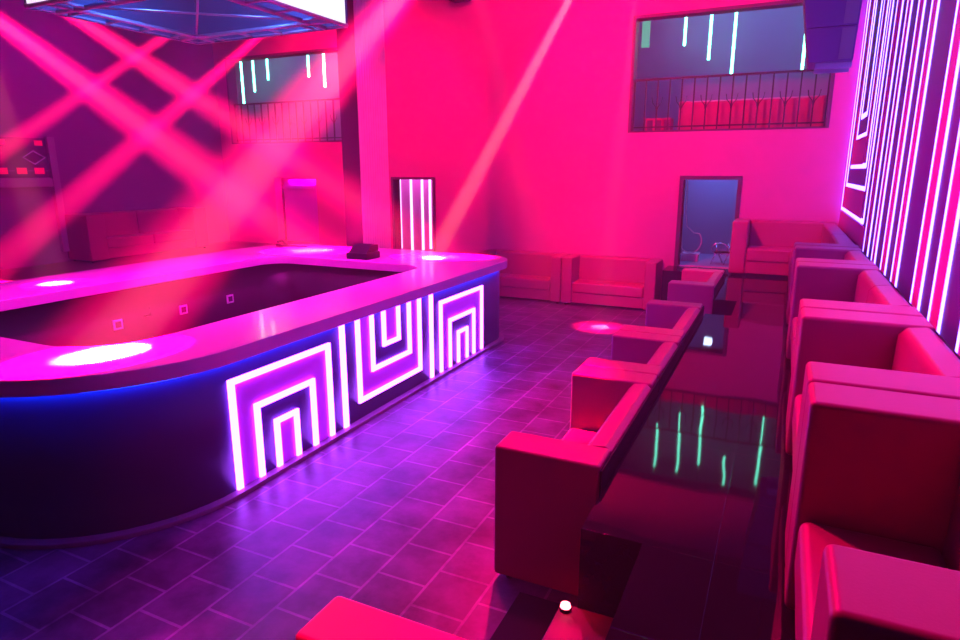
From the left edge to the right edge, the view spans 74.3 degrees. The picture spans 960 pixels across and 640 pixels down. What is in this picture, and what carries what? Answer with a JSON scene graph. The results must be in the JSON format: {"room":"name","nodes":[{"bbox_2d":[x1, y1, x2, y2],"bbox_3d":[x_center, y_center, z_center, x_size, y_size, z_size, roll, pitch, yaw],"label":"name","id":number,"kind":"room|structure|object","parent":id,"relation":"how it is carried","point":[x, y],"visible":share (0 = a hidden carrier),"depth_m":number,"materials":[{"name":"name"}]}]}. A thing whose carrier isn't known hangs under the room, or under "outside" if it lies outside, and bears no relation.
{"room":"entertainment venue","nodes":[
{"label":"entertainment venue","id":0,"kind":"room"},
{"bbox_2d":[0,0,229,269],"bbox_3d":[-9.289,-2.857,9.066,0.200,6.200,14.000,6,15,25],"label":"wall","id":1,"kind":"structure","parent":0,"point":[132,117],"depth_m":12.52,"materials":[{"name":"paint"}]},
{"bbox_2d":[0,137,69,251],"bbox_3d":[-8.515,-2.035,10.589,0.090,2.100,3.000,6,15,25],"label":"wall panel","id":2,"kind":"object","parent":1,"relation":"attached to","point":[20,158],"visible":1,"depth_m":11.42,"materials":[{"name":"purple"}]},
{"bbox_2d":[0,296,645,639],"bbox_3d":[-3.169,0.873,6.973,13.340,0.100,14.000,6,15,25],"label":"floor","id":3,"kind":"structure","parent":0,"point":[395,515],"depth_m":4.21,"materials":[{"name":"tile"}]},
{"bbox_2d":[0,241,275,282],"bbox_3d":[-6.765,-0.920,12.834,1.590,0.700,5.985,6,15,25],"label":"stage","id":4,"kind":"object","parent":3,"relation":"on","point":[14,274],"visible":0.18,"depth_m":12.04,"materials":[{"name":"red"}]},
{"bbox_2d":[64,207,208,262],"bbox_3d":[-7.005,-1.816,13.146,0.700,0.900,2.744,6,15,25],"label":"sofa","id":5,"kind":"object","parent":4,"relation":"on","point":[95,236],"visible":1,"depth_m":12.87,"materials":[{"name":"leather"}]},
{"bbox_2d":[106,233,153,248],"bbox_3d":[-7.142,-1.590,12.689,0.498,0.200,1.007,6,15,25],"label":"seat cushion","id":6,"kind":"object","parent":5,"relation":"on","point":[113,240],"depth_m":12.62,"materials":[{"name":"leather"}]},
{"bbox_2d":[143,229,193,242],"bbox_3d":[-6.708,-1.801,13.582,0.498,0.200,1.007,6,15,25],"label":"seat cushion","id":7,"kind":"object","parent":5,"relation":"on","point":[158,235],"depth_m":13.50,"materials":[{"name":"leather"}]},
{"bbox_2d":[0,244,506,549],"bbox_3d":[-2.873,0.116,7.418,4.457,1.170,6.750,6,15,25],"label":"bar counter","id":8,"kind":"object","parent":3,"relation":"on","point":[167,418],"depth_m":5.17,"materials":[{"name":"paint"}]},
{"bbox_2d":[112,319,123,330],"bbox_3d":[-4.225,0.054,7.395,0.017,0.120,0.120,6,15,25],"label":"wall socket","id":9,"kind":"object","parent":8,"relation":"attached to","point":[117,324],"visible":1,"depth_m":7.39,"materials":[{"name":"white plastic"}]},
{"bbox_2d":[179,304,187,314],"bbox_3d":[-3.836,-0.135,8.196,0.017,0.120,0.120,6,15,25],"label":"wall socket","id":10,"kind":"object","parent":8,"relation":"attached to","point":[183,309],"visible":1,"depth_m":8.19,"materials":[{"name":"white plastic"}]},
{"bbox_2d":[226,294,233,303],"bbox_3d":[-3.502,-0.297,8.882,0.017,0.120,0.120,6,15,25],"label":"wall socket","id":11,"kind":"object","parent":8,"relation":"attached to","point":[230,298],"visible":1,"depth_m":8.87,"materials":[{"name":"white plastic"}]},
{"bbox_2d":[0,244,506,397],"bbox_3d":[-2.873,-0.400,7.296,4.457,0.110,6.750,6,15,25],"label":"countertop","id":12,"kind":"structure","parent":8,"relation":"on","point":[27,369],"depth_m":5.79,"materials":[{"name":"stone"}]},
{"bbox_2d":[276,240,306,246],"bbox_3d":[-3.126,-1.269,10.500,0.554,0.110,0.173,4,14,16],"label":"desk phone","id":13,"kind":"object","parent":8,"relation":"on","point":[284,243],"visible":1,"depth_m":10.52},
{"bbox_2d":[346,243,379,259],"bbox_3d":[-1.686,-0.990,9.143,0.350,0.190,0.340,6,15,25],"label":"cash register","id":14,"kind":"object","parent":8,"relation":"on","point":[361,251],"visible":1,"depth_m":9.05,"materials":[{"name":"black"}]},
{"bbox_2d":[295,596,466,639],"bbox_3d":[-0.569,1.624,1.673,0.630,0.870,1.498,6,15,25],"label":"sofa","id":15,"kind":"object","parent":3,"relation":"on","point":[342,618],"visible":1,"depth_m":2.18,"materials":[{"name":"leather"}]},
{"bbox_2d":[477,249,570,303],"bbox_3d":[0.837,-0.857,12.194,1.684,0.870,0.630,6,15,25],"label":"sofa","id":16,"kind":"object","parent":3,"relation":"on","point":[530,275],"visible":0.74,"depth_m":12.06,"materials":[{"name":"leather"}]},
{"bbox_2d":[499,273,549,289],"bbox_3d":[0.799,-0.741,12.138,1.282,0.200,0.428,6,15,25],"label":"seat cushion","id":17,"kind":"object","parent":16,"relation":"on","point":[508,281],"depth_m":11.96,"materials":[{"name":"leather"}]},
{"bbox_2d":[490,592,559,639],"bbox_3d":[0.120,1.738,3.062,0.350,0.012,1.270,6,15,25],"label":"floor mat","id":18,"kind":"object","parent":3,"relation":"on","point":[529,617],"visible":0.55,"depth_m":3.46,"materials":[{"name":"black rubber"}]},
{"bbox_2d":[494,365,658,595],"bbox_3d":[0.732,0.993,4.351,0.630,0.870,1.724,6,15,25],"label":"sofa","id":19,"kind":"object","parent":3,"relation":"on","point":[546,489],"visible":0.72,"depth_m":3.64,"materials":[{"name":"leather"}]},
{"bbox_2d":[562,428,596,444],"bbox_3d":[0.651,1.081,4.411,0.428,0.200,1.202,6,15,25],"label":"seat cushion","id":20,"kind":"object","parent":19,"relation":"on","point":[577,435],"depth_m":4.83,"materials":[{"name":"leather"}]},
{"bbox_2d":[542,606,612,639],"bbox_3d":[0.369,1.665,2.676,0.368,0.330,0.925,6,15,25],"label":"stair step","id":21,"kind":"structure","parent":3,"relation":"on","point":[579,624],"depth_m":2.96,"materials":[{"name":"red"}]},
{"bbox_2d":[559,601,570,613],"bbox_3d":[0.413,1.384,3.063,0.058,0.040,0.058,6,15,25],"label":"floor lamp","id":22,"kind":"object","parent":21,"relation":"on","point":[565,607],"visible":1,"depth_m":3.04,"materials":[{"name":"white glass"}]},
{"bbox_2d":[561,254,662,309],"bbox_3d":[2.374,-0.690,11.486,1.684,0.870,0.630,6,15,25],"label":"sofa","id":23,"kind":"object","parent":3,"relation":"on","point":[631,282],"visible":0.91,"depth_m":11.42,"materials":[{"name":"leather"}]},
{"bbox_2d":[572,279,643,297],"bbox_3d":[2.336,-0.574,11.431,1.282,0.200,0.428,6,15,25],"label":"seat cushion","id":24,"kind":"object","parent":23,"relation":"on","point":[600,288],"depth_m":11.33,"materials":[{"name":"leather"}]},
{"bbox_2d":[582,330,682,393],"bbox_3d":[1.375,0.680,5.675,0.630,0.870,1.274,6,15,25],"label":"sofa","id":25,"kind":"object","parent":3,"relation":"on","point":[647,353],"visible":0.3,"depth_m":5.86,"materials":[{"name":"leather"}]},
{"bbox_2d":[619,299,703,350],"bbox_3d":[2.012,0.371,6.986,0.630,0.870,1.694,6,15,25],"label":"sofa","id":26,"kind":"object","parent":3,"relation":"on","point":[663,317],"visible":0.3,"depth_m":7.36,"materials":[{"name":"leather"}]},
{"bbox_2d":[578,265,794,639],"bbox_3d":[1.699,0.886,5.066,2.550,0.750,13.200,6,15,25],"label":"platform","id":27,"kind":"object","parent":3,"relation":"on","point":[684,539],"visible":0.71,"depth_m":3.29,"materials":[{"name":"tile"}]},
{"bbox_2d":[728,218,860,317],"bbox_3d":[4.143,-0.813,8.740,1.490,0.870,3.880,6,15,25],"label":"sofa","id":28,"kind":"object","parent":27,"relation":"on","point":[767,247],"visible":0.54,"depth_m":10.09,"materials":[{"name":"leather"}]},
{"bbox_2d":[746,246,793,263],"bbox_3d":[4.831,-1.036,10.098,1.070,0.210,0.470,6,15,25],"label":"seat cushion","id":29,"kind":"object","parent":28,"relation":"on","point":[754,254],"depth_m":10.02,"materials":[{"name":"leather"}]},
{"bbox_2d":[789,251,792,267],"bbox_3d":[4.692,-0.797,9.108,0.450,0.200,1.470,6,15,25],"label":"seat cushion","id":30,"kind":"object","parent":28,"relation":"on","point":[790,252],"depth_m":9.21,"materials":[{"name":"leather"}]},
{"bbox_2d":[786,245,875,347],"bbox_3d":[3.393,-0.216,6.207,0.630,0.870,1.400,6,15,25],"label":"sofa","id":31,"kind":"object","parent":27,"relation":"on","point":[802,253],"visible":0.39,"depth_m":6.47,"materials":[{"name":"leather"}]},
{"bbox_2d":[786,262,923,428],"bbox_3d":[2.636,0.152,4.650,0.630,0.870,2.120,6,15,25],"label":"sofa","id":32,"kind":"object","parent":27,"relation":"on","point":[833,286],"visible":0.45,"depth_m":5.17,"materials":[{"name":"leather"}]},
{"bbox_2d":[791,339,794,370],"bbox_3d":[2.391,0.321,4.370,0.428,0.200,0.765,6,15,25],"label":"seat cushion","id":33,"kind":"object","parent":32,"relation":"on","point":[793,345],"depth_m":4.60,"materials":[{"name":"leather"}]},
{"bbox_2d":[791,317,797,353],"bbox_3d":[2.721,0.160,5.050,0.428,0.200,0.765,6,15,25],"label":"seat cushion","id":34,"kind":"object","parent":32,"relation":"on","point":[793,319],"depth_m":5.12,"materials":[{"name":"leather"}]},
{"bbox_2d":[784,382,959,639],"bbox_3d":[1.232,0.834,1.758,0.630,0.870,1.454,6,15,25],"label":"sofa","id":35,"kind":"object","parent":27,"relation":"on","point":[873,549],"visible":1,"depth_m":2.10,"materials":[{"name":"leather"}]},
{"bbox_2d":[785,307,959,562],"bbox_3d":[1.863,0.527,3.057,0.630,0.870,1.480,6,15,25],"label":"sofa","id":36,"kind":"object","parent":27,"relation":"on","point":[878,351],"visible":0.43,"depth_m":3.27,"materials":[{"name":"leather"}]},
{"bbox_2d":[792,394,801,463],"bbox_3d":[1.782,0.616,3.117,0.428,0.200,0.898,6,15,25],"label":"seat cushion","id":37,"kind":"object","parent":36,"relation":"on","point":[796,398],"depth_m":3.35,"materials":[{"name":"leather"}]},
{"bbox_2d":[667,268,724,315],"bbox_3d":[3.266,-0.238,9.569,0.630,0.870,1.584,6,15,25],"label":"sofa","id":38,"kind":"object","parent":3,"relation":"on","point":[696,285],"visible":0.33,"depth_m":8.88,"materials":[{"name":"leather"}]},
{"bbox_2d":[336,0,390,248],"bbox_3d":[-1.913,-3.202,10.527,0.355,6.200,0.820,6,15,25],"label":"column","id":39,"kind":"structure","parent":0,"point":[361,45],"depth_m":10.33,"materials":[{"name":"purple"}]},
{"bbox_2d":[401,179,432,250],"bbox_3d":[-1.319,-2.363,14.485,3.900,2.750,0.100,6,15,25],"label":"wall panel","id":40,"kind":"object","parent":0,"point":[405,183],"depth_m":14.49,"materials":[{"name":"paint"}]},
{"bbox_2d":[400,179,402,247],"bbox_3d":[-1.837,-2.703,14.577,0.044,2.110,0.035,6,15,25],"label":"led strip","id":41,"kind":"object","parent":40,"relation":"attached to","point":[400,179],"visible":0.21,"depth_m":14.63,"materials":[{"name":"white plastic"}]},
{"bbox_2d":[410,179,413,249],"bbox_3d":[-1.566,-2.416,14.513,0.044,2.640,0.035,6,15,25],"label":"led strip","id":42,"kind":"object","parent":40,"relation":"attached to","point":[411,199],"visible":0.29,"depth_m":14.50,"materials":[{"name":"white plastic"}]},
{"bbox_2d":[421,180,424,249],"bbox_3d":[-1.303,-2.640,14.333,0.044,2.120,0.035,6,15,25],"label":"led strip","id":43,"kind":"object","parent":40,"relation":"attached to","point":[422,197],"visible":0.64,"depth_m":14.37,"materials":[{"name":"white plastic"}]},
{"bbox_2d":[428,180,431,248],"bbox_3d":[-1.123,-2.640,14.245,0.044,2.080,0.035,6,15,25],"label":"led strip","id":44,"kind":"object","parent":40,"relation":"attached to","point":[429,181],"visible":0.64,"depth_m":14.31,"materials":[{"name":"white plastic"}]},
{"bbox_2d":[235,6,828,142],"bbox_3d":[0.099,-6.197,15.821,17.200,3.600,0.100,6,15,25],"label":"wall","id":45,"kind":"structure","parent":0,"point":[767,40],"depth_m":13.85,"materials":[{"name":"paint"}]},
{"bbox_2d":[212,0,867,298],"bbox_3d":[-0.220,-3.678,12.548,13.540,6.200,0.220,6,15,25],"label":"wall","id":46,"kind":"structure","parent":0,"point":[517,111],"depth_m":11.83,"materials":[{"name":"paint"}]},
{"bbox_2d":[224,47,341,143],"bbox_3d":[-4.124,-4.945,14.150,3.800,1.910,0.252,6,15,25],"label":"window","id":47,"kind":"structure","parent":46,"relation":"in","point":[229,62],"depth_m":14.52,"materials":[{"name":"grey"}]},
{"bbox_2d":[282,178,319,242],"bbox_3d":[-4.108,-2.586,14.909,1.220,1.490,0.080,6,15,25],"label":"door","id":48,"kind":"structure","parent":46,"relation":"in","point":[300,194],"depth_m":14.96,"materials":[{"name":"purple paint"}]},
{"bbox_2d":[391,177,435,250],"bbox_3d":[-1.348,-1.897,13.510,1.050,2.250,0.270,6,15,25],"label":"trim","id":49,"kind":"structure","parent":46,"relation":"attached to","point":[394,222],"depth_m":13.38,"materials":[{"name":"grey"}]},
{"bbox_2d":[449,0,470,2],"bbox_3d":[-0.354,-6.048,11.747,0.360,0.260,0.320,6,15,25],"label":"wall lamp","id":50,"kind":"object","parent":46,"relation":"attached to","point":[453,1],"visible":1,"depth_m":11.78,"materials":[{"name":"black"}]},
{"bbox_2d":[674,176,742,265],"bbox_3d":[3.950,-1.699,10.983,1.000,1.565,0.270,6,15,25],"label":"trim","id":51,"kind":"structure","parent":46,"relation":"attached to","point":[682,178],"depth_m":10.89,"materials":[{"name":"grey"}]},
{"bbox_2d":[628,0,834,132],"bbox_3d":[4.058,-4.086,10.378,3.120,1.900,0.252,6,15,25],"label":"balcony railing","id":52,"kind":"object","parent":46,"relation":"in","point":[786,3],"depth_m":10.42,"materials":[{"name":"grey metal"}]},
{"bbox_2d":[680,254,729,266],"bbox_3d":[4.369,-1.121,12.115,3.800,0.080,1.880,6,15,25],"label":"floor","id":53,"kind":"structure","parent":0,"point":[704,259],"depth_m":11.81,"materials":[{"name":"blue paint"}]},
{"bbox_2d":[680,251,699,260],"bbox_3d":[3.978,-1.204,11.990,0.320,0.140,0.320,6,15,25],"label":"storage box","id":54,"kind":"object","parent":53,"relation":"on","point":[685,256],"visible":0.88,"depth_m":11.86,"materials":[{"name":"white plastic"}]},
{"bbox_2d":[710,242,729,264],"bbox_3d":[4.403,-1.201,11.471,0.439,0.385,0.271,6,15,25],"label":"folding chair","id":55,"kind":"object","parent":53,"relation":"on","point":[716,251],"visible":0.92,"depth_m":11.47,"materials":[{"name":"silver metal"}]},
{"bbox_2d":[681,180,737,254],"bbox_3d":[4.749,-2.366,12.648,3.800,2.100,0.100,6,15,25],"label":"wall","id":56,"kind":"structure","parent":0,"point":[711,204],"depth_m":12.73,"materials":[{"name":"blue paint"}]},
{"bbox_2d":[839,0,959,355],"bbox_3d":[2.804,-1.545,3.502,0.227,6.200,14.000,6,15,25],"label":"wall","id":57,"kind":"structure","parent":0,"point":[854,200],"depth_m":4.62,"materials":[{"name":"purple"}]},
{"bbox_2d":[841,0,868,209],"bbox_3d":[5.679,-3.771,9.478,0.008,4.550,0.040,6,15,25],"label":"led strip","id":58,"kind":"object","parent":57,"relation":"attached to","point":[868,0],"visible":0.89,"depth_m":9.59,"materials":[{"name":"white plastic"}]},
{"bbox_2d":[842,0,893,224],"bbox_3d":[4.955,-3.512,7.965,0.008,4.360,3.130,6,15,25],"label":"loop","id":59,"kind":"object","parent":57,"relation":"attached to","point":[855,217],"visible":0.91,"depth_m":6.90,"materials":[{"name":"white plastic"}]},
{"bbox_2d":[846,0,890,190],"bbox_3d":[4.955,-3.682,7.925,0.008,4.010,2.650,6,15,25],"label":"loop","id":60,"kind":"object","parent":57,"relation":"attached to","point":[854,186],"visible":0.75,"depth_m":8.47,"materials":[{"name":"white plastic"}]},
{"bbox_2d":[850,0,888,168],"bbox_3d":[4.931,-3.800,7.846,0.008,3.744,2.040,6,15,25],"label":"loop","id":61,"kind":"object","parent":57,"relation":"attached to","point":[864,165],"visible":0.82,"depth_m":7.23,"materials":[{"name":"white plastic"}]},
{"bbox_2d":[856,0,884,139],"bbox_3d":[4.939,-3.987,7.821,0.008,3.370,1.300,6,15,25],"label":"loop","id":62,"kind":"object","parent":57,"relation":"attached to","point":[865,133],"visible":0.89,"depth_m":8.38,"materials":[{"name":"white plastic"}]},
{"bbox_2d":[861,0,882,119],"bbox_3d":[4.946,-4.116,7.804,0.008,3.110,0.710,6,15,25],"label":"loop","id":63,"kind":"object","parent":57,"relation":"attached to","point":[865,114],"visible":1,"depth_m":8.01,"materials":[{"name":"white plastic"}]},
{"bbox_2d":[863,0,897,249],"bbox_3d":[4.132,-2.743,6.358,0.008,5.120,0.040,6,15,25],"label":"led strip","id":64,"kind":"object","parent":57,"relation":"attached to","point":[897,0],"visible":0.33,"depth_m":6.52,"materials":[{"name":"white plastic"}]},
{"bbox_2d":[867,0,903,256],"bbox_3d":[3.961,-2.660,6.006,0.008,5.120,0.040,6,15,25],"label":"led strip","id":65,"kind":"object","parent":57,"relation":"attached to","point":[902,0],"visible":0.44,"depth_m":6.18,"materials":[{"name":"white plastic"}]},
{"bbox_2d":[871,0,908,259],"bbox_3d":[3.807,-2.585,5.690,0.008,5.120,0.040,6,15,25],"label":"led strip","id":66,"kind":"object","parent":57,"relation":"attached to","point":[908,0],"visible":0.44,"depth_m":5.86,"materials":[{"name":"white plastic"}]},
{"bbox_2d":[874,0,912,263],"bbox_3d":[3.700,-2.533,5.470,0.008,5.120,0.040,6,15,25],"label":"led strip","id":67,"kind":"object","parent":57,"relation":"attached to","point":[911,0],"visible":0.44,"depth_m":5.66,"materials":[{"name":"white plastic"}]},
{"bbox_2d":[880,0,919,269],"bbox_3d":[3.516,-2.444,5.091,0.008,5.120,0.040,6,15,25],"label":"led strip","id":68,"kind":"object","parent":57,"relation":"attached to","point":[919,0],"visible":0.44,"depth_m":5.29,"materials":[{"name":"white plastic"}]},
{"bbox_2d":[884,0,925,274],"bbox_3d":[3.397,-2.386,4.845,0.008,5.120,0.040,6,15,25],"label":"led strip","id":69,"kind":"object","parent":57,"relation":"attached to","point":[924,5],"visible":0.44,"depth_m":5.05,"materials":[{"name":"white plastic"}]},
{"bbox_2d":[890,0,932,280],"bbox_3d":[3.243,-2.311,4.528,0.008,5.120,0.040,6,15,25],"label":"led strip","id":70,"kind":"object","parent":57,"relation":"attached to","point":[932,0],"visible":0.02,"depth_m":4.75,"materials":[{"name":"white plastic"}]},
{"bbox_2d":[895,0,939,286],"bbox_3d":[3.136,-2.259,4.308,0.008,5.120,0.040,6,15,25],"label":"led strip","id":71,"kind":"object","parent":57,"relation":"attached to","point":[938,3],"visible":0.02,"depth_m":4.53,"materials":[{"name":"white plastic"}]},
{"bbox_2d":[910,0,958,302],"bbox_3d":[2.849,-2.120,3.719,0.008,5.120,0.040,6,15,25],"label":"led strip","id":72,"kind":"object","parent":57,"relation":"attached to","point":[957,0],"visible":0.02,"depth_m":3.96,"materials":[{"name":"white plastic"}]},
{"bbox_2d":[917,46,959,310],"bbox_3d":[2.734,-2.064,3.481,0.008,5.120,0.040,6,15,25],"label":"led strip","id":73,"kind":"object","parent":57,"relation":"attached to","point":[958,58],"visible":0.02,"depth_m":3.76,"materials":[{"name":"white plastic"}]},
{"bbox_2d":[927,123,959,321],"bbox_3d":[2.595,-1.997,3.195,0.008,5.120,0.040,6,15,25],"label":"led strip","id":74,"kind":"object","parent":57,"relation":"attached to","point":[958,136],"visible":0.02,"depth_m":3.53,"materials":[{"name":"white plastic"}]},
{"bbox_2d":[937,196,959,333],"bbox_3d":[2.478,-1.940,2.953,0.008,5.120,0.040,6,15,25],"label":"led strip","id":75,"kind":"object","parent":57,"relation":"attached to","point":[958,208],"visible":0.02,"depth_m":3.34,"materials":[{"name":"white plastic"}]},
{"bbox_2d":[955,325,959,352],"bbox_3d":[2.294,-1.850,2.575,0.008,5.120,0.040,6,15,25],"label":"led strip","id":76,"kind":"object","parent":57,"relation":"attached to","point":[958,336],"visible":0.02,"depth_m":3.03,"materials":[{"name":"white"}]},
{"bbox_3d":[-3.302,-5.248,5.480,13.540,0.100,14.200,6,15,25],"label":"ceiling","id":77,"kind":"structure","parent":0,"visible":0},
{"bbox_2d":[24,0,348,44],"bbox_3d":[-3.057,-4.327,6.590,2.430,2.202,2.170,6,15,25],"label":"ceiling light fixture","id":78,"kind":"object","parent":77,"relation":"hanging from","point":[198,22],"visible":1,"depth_m":7.44,"materials":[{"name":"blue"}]},
{"bbox_2d":[803,0,861,73],"bbox_3d":[4.363,-4.416,7.769,0.698,2.570,0.665,6,15,25],"label":"speaker","id":79,"kind":"object","parent":77,"relation":"hanging from","point":[830,26],"visible":1,"depth_m":7.69},
{"bbox_2d":[838,27,855,58],"bbox_3d":[4.419,-3.335,7.628,0.150,0.350,0.015,6,15,25],"label":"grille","id":80,"kind":"object","parent":79,"relation":"attached to","point":[846,35],"depth_m":7.63,"materials":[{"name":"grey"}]},
{"bbox_2d":[844,0,859,22],"bbox_3d":[4.430,-3.723,7.531,0.150,0.350,0.015,6,15,25],"label":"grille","id":81,"kind":"object","parent":79,"relation":"attached to","point":[851,7],"depth_m":7.54,"materials":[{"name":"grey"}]},
{"bbox_3d":[4.369,-3.243,11.614,3.800,0.080,1.880,6,15,25],"label":"ceiling","id":82,"kind":"structure","parent":0,"visible":0},
{"bbox_2d":[682,180,701,252],"bbox_3d":[3.903,-2.183,11.568,0.398,1.940,0.063,6,15,25],"label":"cable","id":83,"kind":"object","parent":82,"relation":"hanging from","point":[687,180],"visible":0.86,"depth_m":11.66,"materials":[{"name":"grey plastic"}]},
{"bbox_3d":[-0.623,-7.637,13.912,17.200,0.080,3.480,6,15,25],"label":"ceiling","id":84,"kind":"structure","parent":0,"visible":0},
{"bbox_2d":[240,61,244,103],"bbox_3d":[-6.868,-7.406,18.182,0.055,2.330,0.055,-12,18,-41],"label":"tube","id":85,"kind":"object","parent":84,"relation":"hanging from","point":[241,71],"visible":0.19,"depth_m":18.29,"materials":[{"name":"white"}]},
{"bbox_2d":[251,60,255,91],"bbox_3d":[-6.462,-7.523,17.957,0.055,2.000,0.055,-12,18,-41],"label":"tube","id":86,"kind":"object","parent":84,"relation":"hanging from","point":[252,61],"visible":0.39,"depth_m":18.07,"materials":[{"name":"white"}]},
{"bbox_2d":[266,59,268,79],"bbox_3d":[-5.982,-7.612,17.703,0.055,1.710,0.055,-12,18,-41],"label":"tube","id":87,"kind":"object","parent":84,"relation":"hanging from","point":[267,68],"visible":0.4,"depth_m":17.82,"materials":[{"name":"white"}]},
{"bbox_2d":[307,55,309,76],"bbox_3d":[-4.672,-7.470,17.100,0.055,1.710,0.055,-12,18,-41],"label":"tube","id":88,"kind":"object","parent":84,"relation":"hanging from","point":[308,68],"visible":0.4,"depth_m":17.21,"materials":[{"name":"white"}]},
{"bbox_2d":[322,54,325,86],"bbox_3d":[-4.192,-7.277,16.913,0.055,2.000,0.055,-12,18,-41],"label":"tube","id":89,"kind":"object","parent":84,"relation":"hanging from","point":[323,55],"visible":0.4,"depth_m":17.02,"materials":[{"name":"white"}]},
{"bbox_2d":[641,21,650,47],"bbox_3d":[3.518,-6.599,13.299,0.160,1.640,0.050,6,15,25],"label":"light panel","id":90,"kind":"object","parent":84,"relation":"hanging from","point":[646,25],"visible":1,"depth_m":13.40,"materials":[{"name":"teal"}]},
{"bbox_2d":[683,17,687,45],"bbox_3d":[4.251,-6.521,12.990,0.050,1.670,0.050,-12,18,-41],"label":"tube","id":91,"kind":"object","parent":84,"relation":"hanging from","point":[686,18],"visible":0.53,"depth_m":13.10,"materials":[{"name":"white"}]},
{"bbox_2d":[707,15,712,59],"bbox_3d":[4.704,-6.321,12.817,0.050,1.980,0.050,-12,18,-41],"label":"tube","id":92,"kind":"object","parent":84,"relation":"hanging from","point":[711,16],"visible":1,"depth_m":12.93,"materials":[{"name":"white glass"}]},
{"bbox_2d":[730,12,737,73],"bbox_3d":[5.124,-6.120,12.660,0.050,2.300,0.050,-12,18,-41],"label":"tube","id":93,"kind":"object","parent":84,"relation":"hanging from","point":[736,13],"visible":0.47,"depth_m":12.76,"materials":[{"name":"white glass"}]},
{"bbox_2d":[800,35,804,69],"bbox_3d":[6.293,-5.997,12.121,0.050,2.290,0.050,-12,18,-41],"label":"tube","id":94,"kind":"object","parent":84,"relation":"hanging from","point":[803,51],"visible":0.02,"depth_m":12.31,"materials":[{"name":"white"}]},
{"bbox_3d":[-0.623,-4.056,14.757,17.200,0.080,3.480,6,15,25],"label":"floor","id":95,"kind":"structure","parent":0,"visible":0},
{"bbox_2d":[645,118,673,130],"bbox_3d":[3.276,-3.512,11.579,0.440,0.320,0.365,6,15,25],"label":"sofa","id":96,"kind":"object","parent":95,"relation":"on","point":[649,121],"visible":0.43,"depth_m":11.42,"materials":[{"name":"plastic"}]},
{"bbox_2d":[678,95,826,129],"bbox_3d":[4.862,-3.595,11.280,2.494,0.620,0.630,6,15,25],"label":"sofa","id":97,"kind":"object","parent":95,"relation":"on","point":[805,108],"visible":0.59,"depth_m":10.98,"materials":[{"name":"leather"}]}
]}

